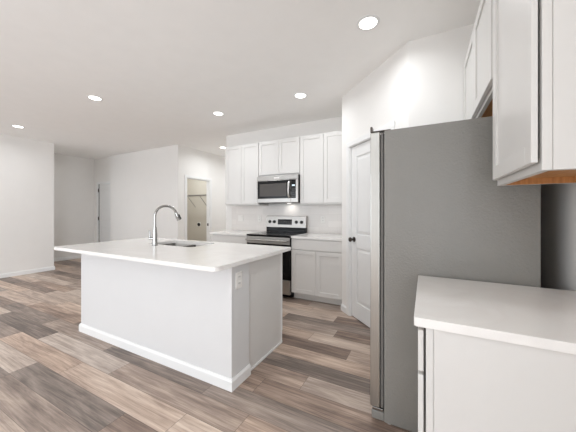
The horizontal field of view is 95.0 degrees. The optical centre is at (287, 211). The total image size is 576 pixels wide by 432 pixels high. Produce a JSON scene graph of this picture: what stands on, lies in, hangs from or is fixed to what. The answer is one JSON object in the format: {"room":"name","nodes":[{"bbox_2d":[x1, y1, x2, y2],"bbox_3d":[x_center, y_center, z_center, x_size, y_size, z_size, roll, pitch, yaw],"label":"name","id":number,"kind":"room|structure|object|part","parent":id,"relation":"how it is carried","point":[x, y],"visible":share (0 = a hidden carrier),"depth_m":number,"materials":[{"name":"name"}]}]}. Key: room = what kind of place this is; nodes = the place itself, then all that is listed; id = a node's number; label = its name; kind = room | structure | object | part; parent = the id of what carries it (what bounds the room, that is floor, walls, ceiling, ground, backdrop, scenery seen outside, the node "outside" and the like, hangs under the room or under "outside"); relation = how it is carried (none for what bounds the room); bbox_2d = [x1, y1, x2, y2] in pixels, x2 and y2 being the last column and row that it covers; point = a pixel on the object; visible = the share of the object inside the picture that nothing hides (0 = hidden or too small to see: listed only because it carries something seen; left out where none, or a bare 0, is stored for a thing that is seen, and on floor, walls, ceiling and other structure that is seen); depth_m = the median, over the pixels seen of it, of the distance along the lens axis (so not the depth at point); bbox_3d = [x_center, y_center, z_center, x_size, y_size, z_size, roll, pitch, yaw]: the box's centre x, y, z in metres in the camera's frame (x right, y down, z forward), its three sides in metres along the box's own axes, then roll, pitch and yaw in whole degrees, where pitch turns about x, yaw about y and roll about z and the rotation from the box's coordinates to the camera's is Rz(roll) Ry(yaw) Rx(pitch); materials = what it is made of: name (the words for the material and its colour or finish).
{"room":"kitchen","nodes":[
{"label":"kitchen","id":0,"kind":"room"},
{"bbox_2d":[0,134,53,273],"bbox_3d":[-6.573,-0.100,2.986,0.120,2.740,6.250,0,0,27],"label":"wall","id":1,"kind":"structure","parent":0,"point":[26,165],"depth_m":5.34,"materials":[{"name":"paint"}]},
{"bbox_2d":[0,266,54,277],"bbox_3d":[-6.570,1.228,2.993,0.148,0.083,6.264,0,0,27],"label":"baseboard","id":2,"kind":"structure","parent":1,"relation":"attached to","point":[4,275],"depth_m":5.33,"materials":[{"name":"paint"}]},
{"bbox_2d":[54,153,93,257],"bbox_3d":[-6.438,-0.100,5.766,0.120,2.740,3.910,0,0,27],"label":"wall","id":3,"kind":"structure","parent":0,"point":[73,175],"depth_m":7.01,"materials":[{"name":"paint"}]},
{"bbox_2d":[54,255,80,261],"bbox_3d":[-6.382,1.228,5.729,0.014,0.083,3.896,0,0,27],"label":"baseboard","id":4,"kind":"structure","parent":3,"relation":"attached to","point":[76,256],"depth_m":6.90,"materials":[{"name":"paint"}]},
{"bbox_2d":[94,157,109,242],"bbox_3d":[-5.116,-0.100,7.339,1.020,2.740,0.100,0,0,27],"label":"wall","id":5,"kind":"structure","parent":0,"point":[101,165],"depth_m":7.37,"materials":[{"name":"paint"}]},
{"bbox_2d":[97,181,109,241],"bbox_3d":[-5.001,0.227,7.265,0.747,2.087,0.106,0,0,27],"label":"door frame","id":6,"kind":"structure","parent":5,"relation":"attached to","point":[103,182],"depth_m":7.37,"materials":[{"name":"paint"}]},
{"bbox_2d":[98,184,109,241],"bbox_3d":[-4.963,0.253,7.223,0.742,2.010,0.066,0,0,27],"label":"door","id":7,"kind":"structure","parent":5,"relation":"in","point":[104,189],"depth_m":7.26,"materials":[{"name":"paint"}]},
{"bbox_2d":[110,145,183,240],"bbox_3d":[-3.532,-0.100,6.484,2.580,2.740,0.160,0,0,27],"label":"wall","id":8,"kind":"structure","parent":0,"point":[141,182],"depth_m":6.32,"materials":[{"name":"paint"}]},
{"bbox_2d":[187,179,205,240],"bbox_3d":[-2.517,-0.100,7.670,1.670,2.740,0.100,0,0,27],"label":"wall","id":9,"kind":"structure","parent":0,"point":[197,213],"depth_m":7.69,"materials":[{"name":"paint"}]},
{"bbox_2d":[187,194,205,205],"bbox_3d":[-2.613,-0.285,7.484,1.630,0.342,0.313,0,0,27],"label":"wire shelf","id":10,"kind":"object","parent":9,"relation":"attached to","point":[203,194],"visible":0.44,"depth_m":7.55,"materials":[{"name":"white metal"}]},
{"bbox_2d":[184,146,225,239],"bbox_3d":[-1.706,-0.100,7.311,0.100,2.740,2.990,0,0,27],"label":"wall","id":11,"kind":"structure","parent":0,"point":[198,163],"depth_m":6.79,"materials":[{"name":"paint"}]},
{"bbox_2d":[185,175,211,241],"bbox_3d":[-2.183,0.219,6.373,0.116,2.102,0.849,0,0,27],"label":"trim","id":12,"kind":"structure","parent":11,"relation":"attached to","point":[208,180],"depth_m":6.68,"materials":[{"name":"paint"}]},
{"bbox_2d":[0,258,410,431],"bbox_3d":[-2.543,1.320,3.459,9.500,0.100,11.000,0,0,27],"label":"floor","id":13,"kind":"structure","parent":0,"point":[55,376],"depth_m":2.00,"materials":[{"name":"wood"}]},
{"bbox_2d":[79,243,281,391],"bbox_3d":[-1.119,0.828,2.681,2.053,0.884,0.806,0,0,27],"label":"kitchen island","id":14,"kind":"object","parent":13,"relation":"on","point":[214,328],"visible":0.73,"depth_m":2.18,"materials":[{"name":"paint"}]},
{"bbox_3d":[-1.252,1.228,2.425,2.053,0.083,0.228,0,0,27],"label":"baseboard","id":15,"kind":"part","parent":14,"relation":"part of","materials":[{"name":"paint"}]},
{"bbox_2d":[54,237,290,271],"bbox_3d":[-1.171,0.371,2.643,2.157,0.030,1.077,0,0,27],"label":"island countertop","id":16,"kind":"structure","parent":14,"relation":"on","point":[212,256],"depth_m":2.34,"materials":[{"name":"white stone"}]},
{"bbox_2d":[149,205,181,245],"bbox_3d":[-1.296,0.143,2.796,0.322,0.426,0.059,0,0,-39],"label":"kitchen faucet","id":17,"kind":"object","parent":16,"relation":"on","point":[178,217],"visible":0.99,"depth_m":2.72,"materials":[{"name":"silver metal"}]},
{"bbox_3d":[-1.296,0.048,2.798,0.235,0.235,0.025,0,0,-41],"label":"spout","id":18,"kind":"part","parent":17,"relation":"part of","materials":[{"name":"silver metal"}]},
{"bbox_2d":[162,243,195,246],"bbox_3d":[-1.171,0.485,2.922,0.678,0.194,0.376,0,0,27],"label":"sink","id":19,"kind":"object","parent":16,"relation":"in","point":[170,244],"visible":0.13,"depth_m":3.09,"materials":[{"name":"metal"}]},
{"bbox_2d":[236,271,241,288],"bbox_3d":[-0.360,0.505,1.938,0.006,0.120,0.072,0,0,27],"label":"outlet plate","id":20,"kind":"object","parent":14,"relation":"attached to","point":[238,273],"depth_m":1.94,"materials":[{"name":"plastic"}]},
{"bbox_3d":[-0.184,0.828,2.312,0.008,0.884,0.556,0,0,27],"label":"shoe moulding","id":21,"kind":"part","parent":14,"relation":"part of","materials":[{"name":"paint"}]},
{"bbox_2d":[212,234,246,243],"bbox_3d":[-0.826,0.829,4.603,0.745,0.883,0.616,0,0,27],"label":"base cabinet","id":22,"kind":"object","parent":13,"relation":"on","point":[215,237],"visible":0.04,"depth_m":4.32,"materials":[{"name":"paint"}]},
{"bbox_2d":[210,230,265,235],"bbox_3d":[-0.843,0.371,4.601,0.777,0.030,0.623,0,0,27],"label":"countertop","id":23,"kind":"structure","parent":22,"relation":"on","point":[228,232],"depth_m":4.43,"materials":[{"name":"white stone"}]},
{"bbox_2d":[245,216,306,297],"bbox_3d":[-0.177,0.674,4.209,0.758,1.192,0.701,0,0,27],"label":"range","id":24,"kind":"object","parent":13,"relation":"on","point":[281,228],"visible":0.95,"depth_m":4.03,"materials":[{"name":"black metal"}]},
{"bbox_2d":[245,235,293,297],"bbox_3d":[-0.177,0.823,4.209,0.758,0.895,0.701,0,0,27],"label":"oven","id":25,"kind":"object","parent":24,"relation":"in","point":[270,240],"depth_m":3.83,"materials":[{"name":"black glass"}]},
{"bbox_2d":[247,231,304,236],"bbox_3d":[-0.179,0.364,4.205,0.758,0.022,0.580,0,0,27],"label":"cooktop","id":26,"kind":"object","parent":24,"relation":"in","point":[272,233],"depth_m":4.14,"materials":[{"name":"black glass"}]},
{"bbox_3d":[-0.301,1.103,3.971,0.754,0.203,0.042,0,0,27],"label":"storage drawer","id":27,"kind":"part","parent":24,"relation":"part of","materials":[{"name":"silver metal"}]},
{"bbox_2d":[291,238,341,304],"bbox_3d":[0.524,0.829,3.902,0.762,0.883,0.616,0,0,27],"label":"base cabinet","id":28,"kind":"object","parent":13,"relation":"on","point":[316,265],"visible":0.82,"depth_m":3.63,"materials":[{"name":"paint"}]},
{"bbox_3d":[0.220,0.859,3.725,0.374,0.610,0.020,0,0,27],"label":"cabinet door","id":29,"kind":"part","parent":28,"relation":"part of","materials":[{"name":"paint"}]},
{"bbox_2d":[291,233,341,240],"bbox_3d":[0.521,0.371,3.894,0.762,0.030,0.623,0,0,27],"label":"countertop","id":30,"kind":"structure","parent":28,"relation":"on","point":[318,236],"depth_m":3.73,"materials":[{"name":"white stone"}]},
{"bbox_3d":[0.387,0.472,3.638,0.752,0.140,0.020,0,0,27],"label":"drawer","id":31,"kind":"part","parent":28,"relation":"part of","materials":[{"name":"paint"}]},
{"bbox_3d":[0.555,0.859,3.551,0.374,0.610,0.020,0,0,27],"label":"cabinet door","id":32,"kind":"part","parent":28,"relation":"part of","materials":[{"name":"paint"}]},
{"bbox_2d":[370,116,540,431],"bbox_3d":[1.033,0.378,1.796,0.796,1.785,0.820,0,0,27],"label":"refrigerator","id":33,"kind":"object","parent":13,"relation":"on","point":[438,209],"visible":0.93,"depth_m":1.48,"materials":[{"name":"paint"}]},
{"bbox_3d":[0.629,0.353,1.796,0.057,1.663,0.445,0,0,27],"label":"door","id":34,"kind":"part","parent":33,"relation":"part of","materials":[{"name":"silver metal"}]},
{"bbox_2d":[418,327,575,431],"bbox_3d":[0.860,0.829,1.031,0.620,0.883,0.638,0,0,27],"label":"base cabinet","id":35,"kind":"object","parent":13,"relation":"on","point":[474,384],"visible":0.69,"depth_m":0.80,"materials":[{"name":"paint"}]},
{"bbox_3d":[0.593,0.472,1.171,0.017,0.140,0.624,0,0,27],"label":"drawer","id":36,"kind":"part","parent":35,"relation":"part of","materials":[{"name":"paint"}]},
{"bbox_3d":[0.593,0.859,1.171,0.017,0.610,0.624,0,0,27],"label":"cabinet door","id":37,"kind":"part","parent":35,"relation":"part of","materials":[{"name":"paint"}]},
{"bbox_2d":[414,275,575,354],"bbox_3d":[0.858,0.371,1.034,0.637,0.030,0.655,0,0,27],"label":"countertop","id":38,"kind":"structure","parent":35,"relation":"on","point":[537,317],"depth_m":0.94,"materials":[{"name":"white stone"}]},
{"bbox_2d":[0,0,480,158],"bbox_3d":[-2.543,-1.520,3.459,9.500,0.100,11.000,0,0,27],"label":"ceiling","id":39,"kind":"structure","parent":0,"point":[160,70],"depth_m":2.57,"materials":[{"name":"paint"}]},
{"bbox_2d":[86,95,102,100],"bbox_3d":[-2.504,-1.467,3.425,0.176,0.006,0.176,0,0,27],"label":"recessed light","id":40,"kind":"object","parent":39,"relation":"in","point":[92,97],"visible":1,"depth_m":3.42,"materials":[{"name":"paint"}]},
{"bbox_2d":[212,111,223,115],"bbox_3d":[-1.045,-1.467,3.969,0.176,0.006,0.176,0,0,27],"label":"recessed light","id":41,"kind":"object","parent":39,"relation":"in","point":[217,113],"visible":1,"depth_m":3.96,"materials":[{"name":"paint"}]},
{"bbox_2d":[294,92,306,98],"bbox_3d":[0.159,-1.467,3.352,0.176,0.006,0.176,0,0,27],"label":"recessed light","id":42,"kind":"object","parent":39,"relation":"in","point":[300,95],"visible":1,"depth_m":3.34,"materials":[{"name":"paint"}]},
{"bbox_2d":[356,15,379,30],"bbox_3d":[0.625,-1.467,2.061,0.176,0.006,0.176,0,0,27],"label":"recessed light","id":43,"kind":"object","parent":39,"relation":"in","point":[368,22],"visible":1,"depth_m":2.05,"materials":[{"name":"paint"}]},
{"bbox_2d":[226,117,341,233],"bbox_3d":[-0.021,-0.100,4.607,2.600,2.740,0.120,0,0,27],"label":"wall","id":44,"kind":"structure","parent":0,"point":[332,124],"depth_m":4.58,"materials":[{"name":"paint"}]},
{"bbox_2d":[225,142,268,205],"bbox_3d":[-0.740,-0.632,4.732,0.719,1.060,0.320,0,0,27],"label":"upper cabinet","id":45,"kind":"object","parent":44,"relation":"attached to","point":[241,161],"visible":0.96,"depth_m":4.59,"materials":[{"name":"paint"}]},
{"bbox_3d":[-0.968,-0.638,4.680,0.352,1.024,0.020,0,0,27],"label":"cabinet door","id":46,"kind":"part","parent":45,"relation":"part of","materials":[{"name":"paint"}]},
{"bbox_3d":[-0.651,-0.638,4.516,0.352,1.024,0.020,0,0,27],"label":"cabinet door","id":47,"kind":"part","parent":45,"relation":"part of","materials":[{"name":"paint"}]},
{"bbox_2d":[259,136,299,176],"bbox_3d":[-0.083,-0.869,4.391,0.762,0.587,0.320,0,0,27],"label":"upper cabinet","id":48,"kind":"object","parent":44,"relation":"attached to","point":[279,157],"visible":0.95,"depth_m":4.24,"materials":[{"name":"paint"}]},
{"bbox_3d":[-0.320,-0.875,4.344,0.374,0.551,0.020,0,0,27],"label":"cabinet door","id":49,"kind":"part","parent":48,"relation":"part of","materials":[{"name":"paint"}]},
{"bbox_2d":[257,174,299,203],"bbox_3d":[-0.108,-0.350,4.342,0.754,0.434,0.430,0,0,27],"label":"microwave","id":50,"kind":"object","parent":48,"relation":"attached to","point":[281,189],"visible":0.97,"depth_m":4.17,"materials":[{"name":"silver metal"}]},
{"bbox_3d":[-0.233,-0.317,4.234,0.632,0.356,0.026,0,0,27],"label":"door","id":51,"kind":"part","parent":50,"relation":"part of","materials":[{"name":"silver metal"}]},
{"bbox_3d":[-0.230,-0.346,4.218,0.608,0.286,0.001,0,0,27],"label":"door glass","id":52,"kind":"part","parent":50,"relation":"part of","materials":[{"name":"black glass"}]},
{"bbox_3d":[0.011,-0.339,4.070,0.031,0.262,0.057,0,0,27],"label":"door handle","id":53,"kind":"part","parent":50,"relation":"part of","materials":[{"name":"metal"}]},
{"bbox_3d":[0.082,-0.346,4.056,0.082,0.286,0.001,0,0,27],"label":"panel glass","id":54,"kind":"part","parent":50,"relation":"part of","materials":[{"name":"black glass"}]},
{"bbox_3d":[0.103,-0.317,4.060,0.119,0.356,0.026,0,0,27],"label":"control panel","id":55,"kind":"part","parent":50,"relation":"part of","materials":[{"name":"silver metal"}]},
{"bbox_3d":[0.015,-0.875,4.171,0.374,0.551,0.020,0,0,27],"label":"cabinet door","id":56,"kind":"part","parent":48,"relation":"part of","materials":[{"name":"paint"}]},
{"bbox_2d":[232,205,341,233],"bbox_3d":[-0.038,0.128,4.541,2.352,0.455,0.010,0,0,27],"label":"backsplash","id":57,"kind":"structure","parent":44,"relation":"attached to","point":[332,213],"depth_m":4.45,"materials":[{"name":"tile"}]},
{"bbox_2d":[238,215,242,220],"bbox_3d":[-0.891,0.130,4.973,0.115,0.116,0.008,0,0,27],"label":"light switch","id":58,"kind":"object","parent":57,"relation":"attached to","point":[240,217],"visible":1,"depth_m":4.97,"materials":[{"name":"plastic"}]},
{"bbox_2d":[300,130,341,204],"bbox_3d":[0.595,-0.632,4.039,0.765,1.060,0.320,0,0,27],"label":"upper cabinet","id":59,"kind":"object","parent":44,"relation":"attached to","point":[320,154],"visible":0.71,"depth_m":3.91,"materials":[{"name":"paint"}]},
{"bbox_3d":[0.357,-0.638,3.993,0.376,1.024,0.020,0,0,27],"label":"cabinet door","id":60,"kind":"part","parent":59,"relation":"part of","materials":[{"name":"paint"}]},
{"bbox_3d":[0.694,-0.638,3.819,0.376,1.024,0.020,0,0,27],"label":"cabinet door","id":61,"kind":"part","parent":59,"relation":"part of","materials":[{"name":"paint"}]},
{"bbox_2d":[342,42,408,305],"bbox_3d":[0.921,-0.100,2.856,0.110,2.740,1.162,0,0,-18],"label":"wall","id":62,"kind":"structure","parent":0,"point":[381,98],"depth_m":2.74,"materials":[{"name":"paint"}]},
{"bbox_2d":[341,304,345,312],"bbox_3d":[1.048,1.228,2.602,0.378,0.083,1.808,0,0,-33],"label":"baseboard","id":63,"kind":"structure","parent":62,"relation":"attached to","point":[343,307],"depth_m":3.33,"materials":[{"name":"paint"}]},
{"bbox_2d":[348,140,369,327],"bbox_3d":[0.863,0.244,2.857,0.105,2.028,0.717,0,0,-18],"label":"door","id":64,"kind":"structure","parent":62,"relation":"in","point":[360,239],"depth_m":3.00,"materials":[{"name":"paint"}]},
{"bbox_2d":[346,121,394,315],"bbox_3d":[0.899,0.216,2.868,0.106,2.107,0.859,0,0,-18],"label":"door frame","id":65,"kind":"structure","parent":62,"relation":"attached to","point":[391,125],"depth_m":3.21,"materials":[{"name":"paint"}]},
{"bbox_2d":[409,24,473,126],"bbox_3d":[1.396,-0.100,2.171,0.731,2.740,0.120,0,0,27],"label":"wall","id":66,"kind":"structure","parent":0,"point":[436,62],"depth_m":2.19,"materials":[{"name":"paint"}]},
{"bbox_2d":[541,183,575,290],"bbox_3d":[0.390,-0.100,-0.692,0.120,2.740,6.130,0,0,27],"label":"wall","id":67,"kind":"structure","parent":0,"point":[558,201],"depth_m":1.35,"materials":[{"name":"paint"}]},
{"bbox_2d":[464,0,492,119],"bbox_3d":[1.316,-0.884,1.585,0.332,0.584,0.990,0,0,27],"label":"upper cabinet","id":68,"kind":"object","parent":67,"relation":"attached to","point":[478,63],"visible":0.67,"depth_m":1.53,"materials":[{"name":"paint"}]},
{"bbox_3d":[1.291,-0.890,1.875,0.020,0.548,0.488,0,0,27],"label":"cabinet door","id":69,"kind":"part","parent":68,"relation":"part of","materials":[{"name":"paint"}]},
{"bbox_3d":[1.064,-0.890,1.439,0.020,0.548,0.488,0,0,27],"label":"cabinet door","id":70,"kind":"part","parent":68,"relation":"part of","materials":[{"name":"paint"}]},
{"bbox_3d":[1.331,-0.626,1.577,0.282,0.016,0.954,0,0,27],"label":"panel","id":71,"kind":"part","parent":68,"relation":"part of","materials":[{"name":"brown wood"}]},
{"bbox_2d":[493,0,575,185],"bbox_3d":[0.967,-0.646,0.913,0.333,1.060,0.519,0,0,27],"label":"upper cabinet","id":72,"kind":"object","parent":67,"relation":"attached to","point":[534,41],"visible":1,"depth_m":0.77,"materials":[{"name":"paint"}]},
{"bbox_3d":[0.821,-0.652,0.975,0.016,1.024,0.486,0,0,27],"label":"cabinet door","id":73,"kind":"part","parent":72,"relation":"part of","materials":[{"name":"paint"}]},
{"bbox_3d":[0.984,-0.129,0.906,0.282,0.026,0.479,0,0,27],"label":"rail","id":74,"kind":"part","parent":72,"relation":"part of","materials":[{"name":"brown wood"}]},
{"bbox_3d":[0.984,-0.150,0.906,0.282,0.016,0.479,0,0,27],"label":"panel","id":75,"kind":"part","parent":72,"relation":"part of","materials":[{"name":"brown wood"}]},
{"bbox_3d":[0.859,-0.646,0.679,0.310,1.060,0.004,0,0,27],"label":"panel","id":76,"kind":"part","parent":72,"relation":"part of","materials":[{"name":"paint"}]}
]}

